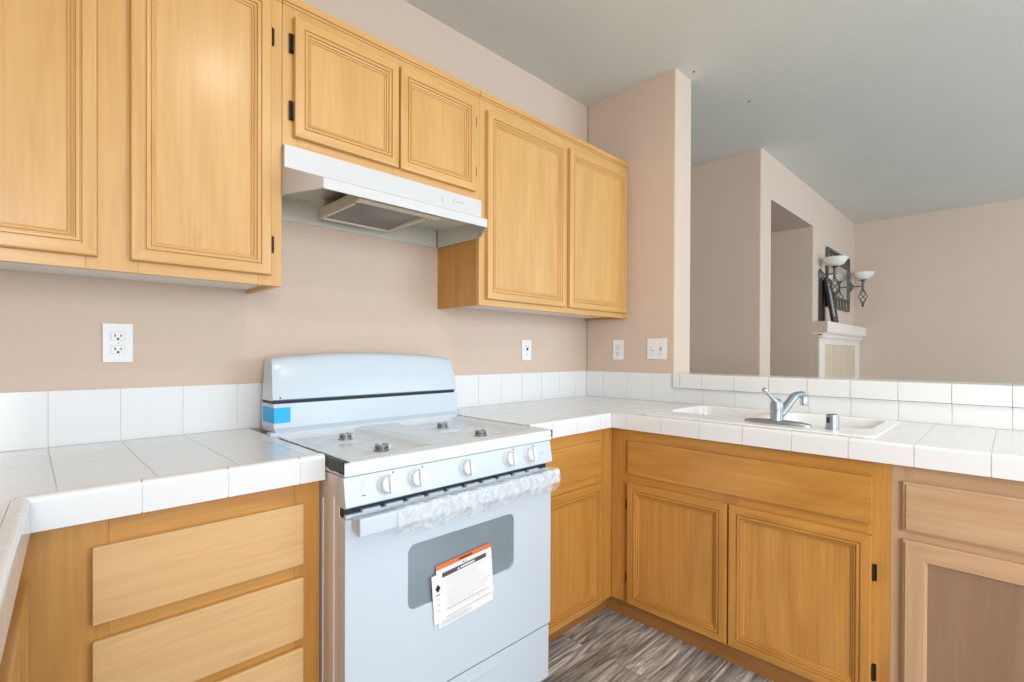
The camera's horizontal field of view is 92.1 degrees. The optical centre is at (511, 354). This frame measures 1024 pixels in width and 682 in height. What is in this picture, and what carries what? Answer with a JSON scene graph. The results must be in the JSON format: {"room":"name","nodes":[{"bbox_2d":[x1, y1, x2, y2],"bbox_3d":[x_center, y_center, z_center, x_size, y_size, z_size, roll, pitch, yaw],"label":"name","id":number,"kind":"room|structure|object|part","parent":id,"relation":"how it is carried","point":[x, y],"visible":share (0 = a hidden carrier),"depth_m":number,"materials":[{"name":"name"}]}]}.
{"room":"kitchen","nodes":[
{"label":"kitchen","id":0,"kind":"room"},
{"bbox_2d":[0,0,587,433],"bbox_3d":[-0.682,-0.185,2.038,3.430,2.704,0.140,0,0,-45],"label":"wall","id":1,"kind":"structure","parent":0,"point":[340,291],"depth_m":1.88,"materials":[{"name":"beige paint"}]},
{"bbox_2d":[102,323,132,361],"bbox_3d":[-1.165,-0.036,1.458,0.071,0.115,0.008,0,0,-45],"label":"wall outlet","id":2,"kind":"object","parent":1,"relation":"attached to","point":[117,339],"visible":1,"depth_m":1.46,"materials":[{"name":"white plastic"}]},
{"bbox_2d":[111,345,124,353],"bbox_3d":[-1.164,-0.016,1.457,0.035,0.026,0.003,0,0,-45],"label":"receptacle","id":3,"kind":"object","parent":2,"relation":"attached to","point":[115,349],"depth_m":1.46,"materials":[{"name":"white plastic"}]},
{"bbox_2d":[111,332,124,340],"bbox_3d":[-1.163,-0.055,1.457,0.035,0.026,0.003,0,0,-45],"label":"receptacle","id":4,"kind":"object","parent":2,"relation":"attached to","point":[115,336],"depth_m":1.46,"materials":[{"name":"white plastic"}]},
{"bbox_2d":[0,0,281,293],"bbox_3d":[-1.081,-0.656,1.322,0.797,0.894,0.310,0,0,-45],"label":"upper cabinet","id":5,"kind":"object","parent":1,"relation":"attached to","point":[141,140],"visible":1,"depth_m":1.26,"materials":[{"name":"brown wood"}]},
{"bbox_3d":[-1.131,-0.652,1.078,0.240,0.723,0.004,0,0,-45],"label":"door panel","id":6,"kind":"part","parent":5,"relation":"part of","materials":[{"name":"brown wood"}]},
{"bbox_3d":[-1.126,-0.652,1.073,0.344,0.827,0.018,0,0,-45],"label":"door","id":7,"kind":"part","parent":5,"relation":"part of","materials":[{"name":"brown wood"}]},
{"bbox_3d":[-0.839,-0.652,1.356,0.336,0.827,0.018,0,0,-45],"label":"door","id":8,"kind":"part","parent":5,"relation":"part of","materials":[{"name":"brown wood"}]},
{"bbox_3d":[-0.843,-0.652,1.360,0.232,0.723,0.004,0,0,-45],"label":"door panel","id":9,"kind":"part","parent":5,"relation":"part of","materials":[{"name":"brown wood"}]},
{"bbox_2d":[282,0,480,199],"bbox_3d":[-0.514,-0.874,1.879,0.791,0.460,0.310,0,0,-45],"label":"upper cabinet","id":10,"kind":"object","parent":1,"relation":"attached to","point":[350,95],"visible":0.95,"depth_m":1.71,"materials":[{"name":"brown wood"}]},
{"bbox_3d":[-0.541,-0.857,1.648,0.367,0.368,0.018,0,0,-45],"label":"door","id":11,"kind":"part","parent":10,"relation":"part of","materials":[{"name":"brown wood"}]},
{"bbox_3d":[-0.545,-0.857,1.652,0.263,0.264,0.004,0,0,-45],"label":"door panel","id":12,"kind":"part","parent":10,"relation":"part of","materials":[{"name":"brown wood"}]},
{"bbox_3d":[-0.419,-1.088,1.781,0.790,0.030,0.022,0,0,-45],"label":"moulding","id":13,"kind":"part","parent":10,"relation":"part of","materials":[{"name":"brown wood"}]},
{"bbox_2d":[282,144,486,247],"bbox_3d":[-0.466,-0.564,1.829,0.788,0.153,0.450,0,0,-45],"label":"range hood","id":14,"kind":"object","parent":10,"relation":"attached to","point":[320,190],"visible":0.99,"depth_m":1.77,"materials":[{"name":"white metal"}]},
{"bbox_3d":[-0.278,-0.857,1.907,0.357,0.368,0.018,0,0,-45],"label":"door","id":15,"kind":"part","parent":10,"relation":"part of","materials":[{"name":"brown wood"}]},
{"bbox_3d":[-0.282,-0.857,1.911,0.253,0.264,0.004,0,0,-45],"label":"door panel","id":16,"kind":"part","parent":10,"relation":"part of","materials":[{"name":"brown wood"}]},
{"bbox_2d":[522,340,530,359],"bbox_3d":[0.080,-0.026,2.684,0.073,0.110,0.008,0,0,-45],"label":"wall outlet","id":17,"kind":"object","parent":1,"relation":"attached to","point":[526,344],"visible":1,"depth_m":2.68,"materials":[{"name":"white plastic"}]},
{"bbox_2d":[525,344,528,355],"bbox_3d":[0.082,-0.027,2.682,0.032,0.062,0.004,0,0,-45],"label":"receptacle","id":18,"kind":"object","parent":17,"relation":"attached to","point":[526,345],"depth_m":2.68,"materials":[{"name":"white plastic"}]},
{"bbox_2d":[437,90,628,320],"bbox_3d":[0.170,-0.658,2.554,1.128,0.894,0.310,0,0,-45],"label":"upper cabinet","id":19,"kind":"object","parent":1,"relation":"attached to","point":[553,242],"visible":0.97,"depth_m":2.33,"materials":[{"name":"orange wood"}]},
{"bbox_3d":[0.079,-0.634,2.260,0.519,0.795,0.018,0,0,-45],"label":"door","id":20,"kind":"part","parent":19,"relation":"part of","materials":[{"name":"brown wood"}]},
{"bbox_3d":[0.075,-0.634,2.264,0.415,0.691,0.004,0,0,-45],"label":"door panel","id":21,"kind":"part","parent":19,"relation":"part of","materials":[{"name":"brown wood"}]},
{"bbox_3d":[0.266,-1.089,2.456,1.128,0.030,0.022,0,0,-45],"label":"moulding","id":22,"kind":"part","parent":19,"relation":"part of","materials":[{"name":"brown wood"}]},
{"bbox_3d":[0.469,-0.634,2.644,0.518,0.795,0.018,0,0,-45],"label":"door","id":23,"kind":"part","parent":19,"relation":"part of","materials":[{"name":"brown wood"}]},
{"bbox_3d":[0.465,-0.634,2.648,0.414,0.691,0.004,0,0,-45],"label":"door panel","id":24,"kind":"part","parent":19,"relation":"part of","materials":[{"name":"brown wood"}]},
{"bbox_2d":[587,69,690,550],"bbox_3d":[0.733,-0.184,2.919,0.183,2.704,0.588,0,0,-45],"label":"wall","id":25,"kind":"structure","parent":0,"point":[646,125],"depth_m":2.75,"materials":[{"name":"beige paint"}]},
{"bbox_2d":[613,340,623,359],"bbox_3d":[0.623,-0.029,2.895,0.008,0.115,0.071,0,0,-45],"label":"wall outlet","id":26,"kind":"object","parent":25,"relation":"attached to","point":[618,345],"visible":1,"depth_m":2.89,"materials":[{"name":"white plastic"}]},
{"bbox_2d":[647,338,666,358],"bbox_3d":[0.795,-0.034,2.713,0.016,0.115,0.118,0,0,-45],"label":"light switch","id":27,"kind":"object","parent":25,"relation":"attached to","point":[656,347],"visible":1,"depth_m":2.71,"materials":[{"name":"white plastic"}]},
{"bbox_2d":[540,551,773,681],"bbox_3d":[2.010,1.203,2.847,8.500,0.060,7.900,0,0,-45],"label":"floor","id":28,"kind":"structure","parent":0,"point":[609,645],"depth_m":1.91,"materials":[{"name":"grey wood"}]},
{"bbox_2d":[0,580,29,681],"bbox_3d":[-0.466,0.753,0.002,0.582,0.850,1.896,0,0,-42],"label":"base cabinet","id":29,"kind":"object","parent":28,"relation":"on","point":[15,662],"visible":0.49,"depth_m":0.76,"materials":[{"name":"orange wood"}]},
{"bbox_2d":[0,383,324,663],"bbox_3d":[-0.446,0.215,0.420,1.233,0.218,2.500,0,0,-45],"label":"countertop","id":30,"kind":"structure","parent":29,"relation":"on","point":[68,457],"depth_m":1.25,"materials":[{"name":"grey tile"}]},
{"bbox_2d":[19,481,318,681],"bbox_3d":[-0.904,0.745,1.296,0.556,0.850,0.607,0,0,-45],"label":"base cabinet","id":31,"kind":"object","parent":28,"relation":"on","point":[223,589],"visible":0.77,"depth_m":1.06,"materials":[{"name":"orange wood"}]},
{"bbox_3d":[-0.674,0.637,1.105,0.408,0.154,0.012,0,0,-45],"label":"drawer","id":32,"kind":"part","parent":31,"relation":"part of","materials":[{"name":"brown wood"}]},
{"bbox_3d":[-0.673,0.452,1.104,0.408,0.153,0.012,0,0,-45],"label":"drawer","id":33,"kind":"part","parent":31,"relation":"part of","materials":[{"name":"brown wood"}]},
{"bbox_3d":[-0.675,0.814,1.106,0.408,0.152,0.012,0,0,-45],"label":"drawer","id":34,"kind":"part","parent":31,"relation":"part of","materials":[{"name":"brown wood"}]},
{"bbox_2d":[262,353,559,681],"bbox_3d":[-0.344,0.581,1.683,0.773,1.177,0.703,0,0,-45],"label":"stove","id":35,"kind":"object","parent":28,"relation":"on","point":[423,486],"depth_m":1.50,"materials":[{"name":"paint"}]},
{"bbox_3d":[-0.787,0.197,1.648,0.053,0.050,0.102,0,0,-45],"label":"tape strip","id":36,"kind":"part","parent":35,"relation":"part of","materials":[{"name":"blue plastic"}]},
{"bbox_2d":[277,438,347,474],"bbox_3d":[-0.562,0.275,1.363,0.016,0.032,0.460,0,0,-45],"label":"panel","id":37,"kind":"object","parent":35,"relation":"attached to","point":[333,463],"visible":0.58,"depth_m":1.24,"materials":[{"name":"grey metal"}]},
{"bbox_3d":[-0.540,0.264,1.599,0.044,0.020,0.044,0,0,-45],"label":"burner","id":38,"kind":"part","parent":35,"relation":"part of","materials":[{"name":"metal"}]},
{"bbox_3d":[-0.375,0.266,1.417,0.044,0.020,0.044,0,0,-45],"label":"burner","id":39,"kind":"part","parent":35,"relation":"part of","materials":[{"name":"metal"}]},
{"bbox_3d":[-0.315,0.333,1.266,0.052,0.052,0.037,0,0,-45],"label":"knob","id":40,"kind":"part","parent":35,"relation":"part of","materials":[{"name":"white plastic"}]},
{"bbox_2d":[273,416,550,477],"bbox_3d":[-0.327,0.277,1.657,0.762,0.038,0.549,0,0,-45],"label":"cooktop","id":41,"kind":"object","parent":35,"relation":"in","point":[380,447],"depth_m":1.57,"materials":[{"name":"metal"}]},
{"bbox_3d":[-0.251,0.333,1.329,0.052,0.052,0.037,0,0,-45],"label":"knob","id":42,"kind":"part","parent":35,"relation":"part of","materials":[{"name":"white plastic"}]},
{"bbox_3d":[-0.261,0.264,1.849,0.044,0.020,0.044,0,0,-45],"label":"burner","id":43,"kind":"part","parent":35,"relation":"part of","materials":[{"name":"metal"}]},
{"bbox_3d":[-0.148,0.669,1.476,0.758,0.533,0.035,0,0,-45],"label":"oven door","id":44,"kind":"part","parent":35,"relation":"part of","materials":[{"name":"white metal"}]},
{"bbox_3d":[-0.145,0.337,1.473,0.762,0.076,0.043,0,0,-45],"label":"control panel","id":45,"kind":"part","parent":35,"relation":"part of","materials":[{"name":"white metal"}]},
{"bbox_3d":[-0.115,0.414,1.448,0.738,0.044,0.048,0,0,-45],"label":"oven handle","id":46,"kind":"part","parent":35,"relation":"part of","materials":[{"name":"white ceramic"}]},
{"bbox_2d":[431,549,493,625],"bbox_3d":[-0.140,0.678,1.452,0.234,0.156,0.001,0,0,-45],"label":"leaflet","id":47,"kind":"object","parent":35,"relation":"attached to","point":[455,589],"visible":1,"depth_m":1.44,"materials":[{"name":"white paper"}]},
{"bbox_2d":[436,542,492,628],"bbox_3d":[-0.136,0.677,1.459,0.218,0.193,0.001,0,0,-45],"label":"leaflet","id":48,"kind":"object","parent":35,"relation":"attached to","point":[447,565],"visible":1,"depth_m":1.45,"materials":[{"name":"white paper"}]},
{"bbox_3d":[-0.126,0.333,1.452,0.052,0.052,0.037,0,0,-45],"label":"knob","id":49,"kind":"part","parent":35,"relation":"part of","materials":[{"name":"white plastic"}]},
{"bbox_3d":[-0.107,0.266,1.681,0.044,0.020,0.044,0,0,-45],"label":"burner","id":50,"kind":"part","parent":35,"relation":"part of","materials":[{"name":"metal"}]},
{"bbox_3d":[-0.149,1.037,1.477,0.754,0.186,0.037,0,0,-45],"label":"storage drawer","id":51,"kind":"part","parent":35,"relation":"part of","materials":[{"name":"white metal"}]},
{"bbox_3d":[0.000,0.333,1.576,0.052,0.052,0.037,0,0,-45],"label":"knob","id":52,"kind":"part","parent":35,"relation":"part of","materials":[{"name":"white plastic"}]},
{"bbox_3d":[0.067,0.333,1.642,0.052,0.052,0.037,0,0,-45],"label":"knob","id":53,"kind":"part","parent":35,"relation":"part of","materials":[{"name":"white plastic"}]},
{"bbox_2d":[546,428,611,642],"bbox_3d":[0.071,0.744,2.251,0.606,0.850,0.616,0,0,-45],"label":"base cabinet","id":54,"kind":"object","parent":28,"relation":"on","point":[581,501],"visible":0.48,"depth_m":2.04,"materials":[{"name":"orange wood"}]},
{"bbox_3d":[0.226,0.816,1.994,0.327,0.422,0.004,0,0,-45],"label":"door panel","id":55,"kind":"part","parent":54,"relation":"part of","materials":[{"name":"orange wood"}]},
{"bbox_3d":[0.230,0.444,1.990,0.431,0.147,0.012,0,0,-45],"label":"drawer","id":56,"kind":"part","parent":54,"relation":"part of","materials":[{"name":"orange wood"}]},
{"bbox_3d":[0.231,0.816,1.990,0.431,0.526,0.018,0,0,-45],"label":"door","id":57,"kind":"part","parent":54,"relation":"part of","materials":[{"name":"orange wood"}]},
{"bbox_2d":[606,428,890,681],"bbox_3d":[0.987,0.748,2.083,0.618,0.850,1.057,0,0,-45],"label":"base cabinet","id":58,"kind":"object","parent":28,"relation":"on","point":[773,564],"visible":0.96,"depth_m":1.77,"materials":[{"name":"orange wood"}]},
{"bbox_3d":[0.657,0.817,2.000,0.004,0.422,0.326,0,0,-45],"label":"door panel","id":59,"kind":"part","parent":58,"relation":"part of","materials":[{"name":"orange wood"}]},
{"bbox_3d":[0.653,0.817,1.995,0.018,0.526,0.430,0,0,-45],"label":"door","id":60,"kind":"part","parent":58,"relation":"part of","materials":[{"name":"orange wood"}]},
{"bbox_2d":[454,371,1023,481],"bbox_3d":[0.958,0.214,1.732,1.168,0.218,2.600,0,0,-45],"label":"countertop","id":61,"kind":"structure","parent":58,"relation":"on","point":[980,440],"depth_m":1.97,"materials":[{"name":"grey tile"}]},
{"bbox_2d":[643,405,900,437],"bbox_3d":[1.036,0.344,2.025,0.540,0.183,0.825,0,0,-45],"label":"sink","id":62,"kind":"object","parent":61,"relation":"in","point":[849,426],"visible":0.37,"depth_m":2.01,"materials":[{"name":"white ceramic"}]},
{"bbox_2d":[672,406,769,417],"bbox_3d":[0.942,0.343,2.206,0.350,0.183,0.355,0,0,-45],"label":"basin","id":63,"kind":"object","parent":62,"relation":"in","point":[731,412],"depth_m":2.34,"materials":[{"name":"white ceramic"}]},
{"bbox_2d":[744,388,811,426],"bbox_3d":[1.028,0.187,1.827,0.251,0.133,0.182,0,0,-6],"label":"faucet","id":64,"kind":"object","parent":62,"relation":"on","point":[778,409],"visible":1,"depth_m":1.81,"materials":[{"name":"silver metal"}]},
{"bbox_3d":[0.952,0.154,1.815,0.075,0.068,0.031,0,0,-15],"label":"lever","id":65,"kind":"part","parent":64,"relation":"part of","materials":[{"name":"silver metal"}]},
{"bbox_3d":[0.978,0.246,1.823,0.056,0.015,0.230,0,0,-45],"label":"plate","id":66,"kind":"part","parent":64,"relation":"part of","materials":[{"name":"silver metal"}]},
{"bbox_3d":[1.061,0.190,1.873,0.188,0.101,0.031,0,0,-31],"label":"spout","id":67,"kind":"part","parent":64,"relation":"part of","materials":[{"name":"silver metal"}]},
{"bbox_2d":[767,413,884,428],"bbox_3d":[1.216,0.346,1.928,0.350,0.183,0.355,0,0,-45],"label":"basin","id":68,"kind":"object","parent":62,"relation":"in","point":[813,419],"depth_m":2.02,"materials":[{"name":"white ceramic"}]},
{"bbox_2d":[825,414,839,429],"bbox_3d":[1.100,0.228,1.692,0.042,0.052,0.042,0,0,-45],"label":"air gap","id":69,"kind":"object","parent":62,"relation":"on","point":[832,420],"visible":1,"depth_m":1.68,"materials":[{"name":"silver metal"}]},
{"bbox_3d":[0.811,0.447,1.838,0.014,0.147,0.872,0,0,-45],"label":"false drawer","id":70,"kind":"part","parent":58,"relation":"part of","materials":[{"name":"orange wood"}]},
{"bbox_3d":[0.965,0.820,1.687,0.004,0.422,0.333,0,0,-45],"label":"door panel","id":71,"kind":"part","parent":58,"relation":"part of","materials":[{"name":"orange wood"}]},
{"bbox_3d":[0.961,0.820,1.683,0.018,0.526,0.437,0,0,-45],"label":"door","id":72,"kind":"part","parent":58,"relation":"part of","materials":[{"name":"orange wood"}]},
{"bbox_2d":[812,321,865,377],"bbox_3d":[3.449,0.427,5.157,1.700,1.481,0.121,0,0,-45],"label":"fireplace","id":73,"kind":"object","parent":28,"relation":"on","point":[835,346],"visible":0.44,"depth_m":4.94,"materials":[{"name":"beige paint"}]},
{"bbox_2d":[819,279,824,320],"bbox_3d":[2.998,-0.519,4.771,0.140,0.408,0.022,0,0,-45],"label":"picture frame","id":74,"kind":"object","parent":73,"relation":"on","point":[821,282],"visible":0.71,"depth_m":4.72,"materials":[{"name":"black wood"}]},
{"bbox_2d":[823,277,838,322],"bbox_3d":[3.096,-0.530,4.785,0.200,0.433,0.089,0,0,-45],"label":"picture frame","id":75,"kind":"object","parent":73,"relation":"on","point":[831,301],"visible":0.94,"depth_m":4.74,"materials":[{"name":"black paint"}]},
{"bbox_3d":[3.446,-0.178,5.161,1.697,0.066,0.104,0,0,-45],"label":"mantel moulding","id":76,"kind":"part","parent":73,"relation":"part of","materials":[{"name":"white paint"}]},
{"bbox_3d":[3.443,0.511,5.164,1.698,1.312,0.014,0,0,-45],"label":"surround trim","id":77,"kind":"part","parent":73,"relation":"part of","materials":[{"name":"white paint"}]},
{"bbox_2d":[812,321,865,336],"bbox_3d":[3.451,-0.262,5.153,1.700,0.103,0.121,0,0,-45],"label":"mantel shelf","id":78,"kind":"object","parent":73,"relation":"attached to","point":[827,328],"depth_m":4.78,"materials":[{"name":"beige paint"}]},
{"bbox_3d":[3.425,0.534,5.150,1.278,1.267,0.009,0,0,-45],"label":"tile panel","id":79,"kind":"part","parent":73,"relation":"part of","materials":[{"name":"beige tile"}]},
{"bbox_2d":[890,464,1023,681],"bbox_3d":[1.585,0.753,1.475,0.618,0.850,0.647,0,0,-45],"label":"base cabinet","id":80,"kind":"object","parent":28,"relation":"on","point":[957,561],"visible":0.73,"depth_m":1.39,"materials":[{"name":"brown wood"}]},
{"bbox_3d":[1.371,0.819,1.265,0.019,0.535,0.587,0,0,-45],"label":"door","id":81,"kind":"part","parent":80,"relation":"part of","materials":[{"name":"brown wood"}]},
{"bbox_3d":[1.373,0.452,1.264,0.019,0.147,0.587,0,0,-45],"label":"drawer","id":82,"kind":"part","parent":80,"relation":"part of","materials":[{"name":"brown wood"}]},
{"bbox_3d":[1.375,0.819,1.269,0.007,0.423,0.475,0,0,-45],"label":"door panel","id":83,"kind":"part","parent":80,"relation":"part of","materials":[{"name":"brown wood"}]},
{"bbox_2d":[404,0,1023,223],"bbox_3d":[1.533,-1.583,2.915,7.920,0.100,7.100,0,0,-45],"label":"ceiling","id":84,"kind":"structure","parent":0,"point":[885,109],"depth_m":2.69,"materials":[{"name":"paint"}]},
{"bbox_2d":[690,148,770,374],"bbox_3d":[0.852,-0.193,4.819,0.198,2.704,3.047,0,0,-45],"label":"wall","id":85,"kind":"structure","parent":0,"point":[730,198],"depth_m":3.83,"materials":[{"name":"beige paint"}]},
{"bbox_2d":[771,156,812,232],"bbox_3d":[1.331,-1.377,5.281,1.134,0.336,3.047,0,0,-45],"label":"wall","id":86,"kind":"structure","parent":0,"point":[791,198],"depth_m":4.21,"materials":[{"name":"beige paint"}]},
{"bbox_2d":[770,190,854,376],"bbox_3d":[2.339,-0.194,6.283,1.708,2.704,3.047,0,0,-45],"label":"wall","id":87,"kind":"structure","parent":0,"point":[797,255],"depth_m":4.75,"materials":[{"name":"beige paint"}]},
{"bbox_2d":[818,256,848,298],"bbox_3d":[3.052,-0.727,4.679,0.216,0.388,0.232,0,0,-45],"label":"wall sconce","id":88,"kind":"object","parent":87,"relation":"attached to","point":[834,262],"visible":0.99,"depth_m":4.65,"materials":[{"name":"white glass"}]},
{"bbox_3d":[3.058,-0.784,4.673,0.068,0.117,0.068,0,0,-45],"label":"stem","id":89,"kind":"part","parent":88,"relation":"part of","materials":[{"name":"grey metal"}]},
{"bbox_3d":[3.058,-0.881,4.672,0.216,0.080,0.216,0,0,-45],"label":"lamp shade","id":90,"kind":"part","parent":88,"relation":"part of","materials":[{"name":"white glass"}]},
{"bbox_2d":[825,247,849,311],"bbox_3d":[3.461,-0.778,5.227,0.950,0.595,0.022,0,0,-45],"label":"wall mirror","id":91,"kind":"object","parent":87,"relation":"attached to","point":[842,272],"visible":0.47,"depth_m":5.32,"materials":[{"name":"grey metal"}]},
{"bbox_2d":[850,271,874,306],"bbox_3d":[3.942,-0.732,5.555,0.216,0.388,0.232,0,0,-45],"label":"wall sconce","id":92,"kind":"object","parent":87,"relation":"attached to","point":[862,276],"visible":0.99,"depth_m":5.53,"materials":[{"name":"white glass"}]},
{"bbox_3d":[3.948,-0.789,5.549,0.068,0.117,0.068,0,0,-45],"label":"stem","id":93,"kind":"part","parent":92,"relation":"part of","materials":[{"name":"grey metal"}]},
{"bbox_3d":[3.948,-0.886,5.548,0.216,0.080,0.216,0,0,-45],"label":"lamp shade","id":94,"kind":"part","parent":92,"relation":"part of","materials":[{"name":"white glass"}]},
{"bbox_2d":[854,198,1023,383],"bbox_3d":[4.349,-0.183,5.559,0.140,2.704,6.900,0,0,-45],"label":"wall","id":95,"kind":"structure","parent":0,"point":[945,291],"depth_m":5.22,"materials":[{"name":"beige paint"}]},
{"bbox_3d":[1.884,0.652,1.744,0.166,1.052,2.712,0,0,-45],"label":"wall","id":96,"kind":"structure","parent":0,"visible":0},
{"bbox_2d":[673,373,1023,407],"bbox_3d":[1.655,0.143,1.965,0.207,0.074,2.066,0,0,-45],"label":"ledge cap","id":97,"kind":"object","parent":96,"relation":"on","point":[971,393],"visible":0.99,"depth_m":2.02,"materials":[{"name":"white tile"}]}
]}

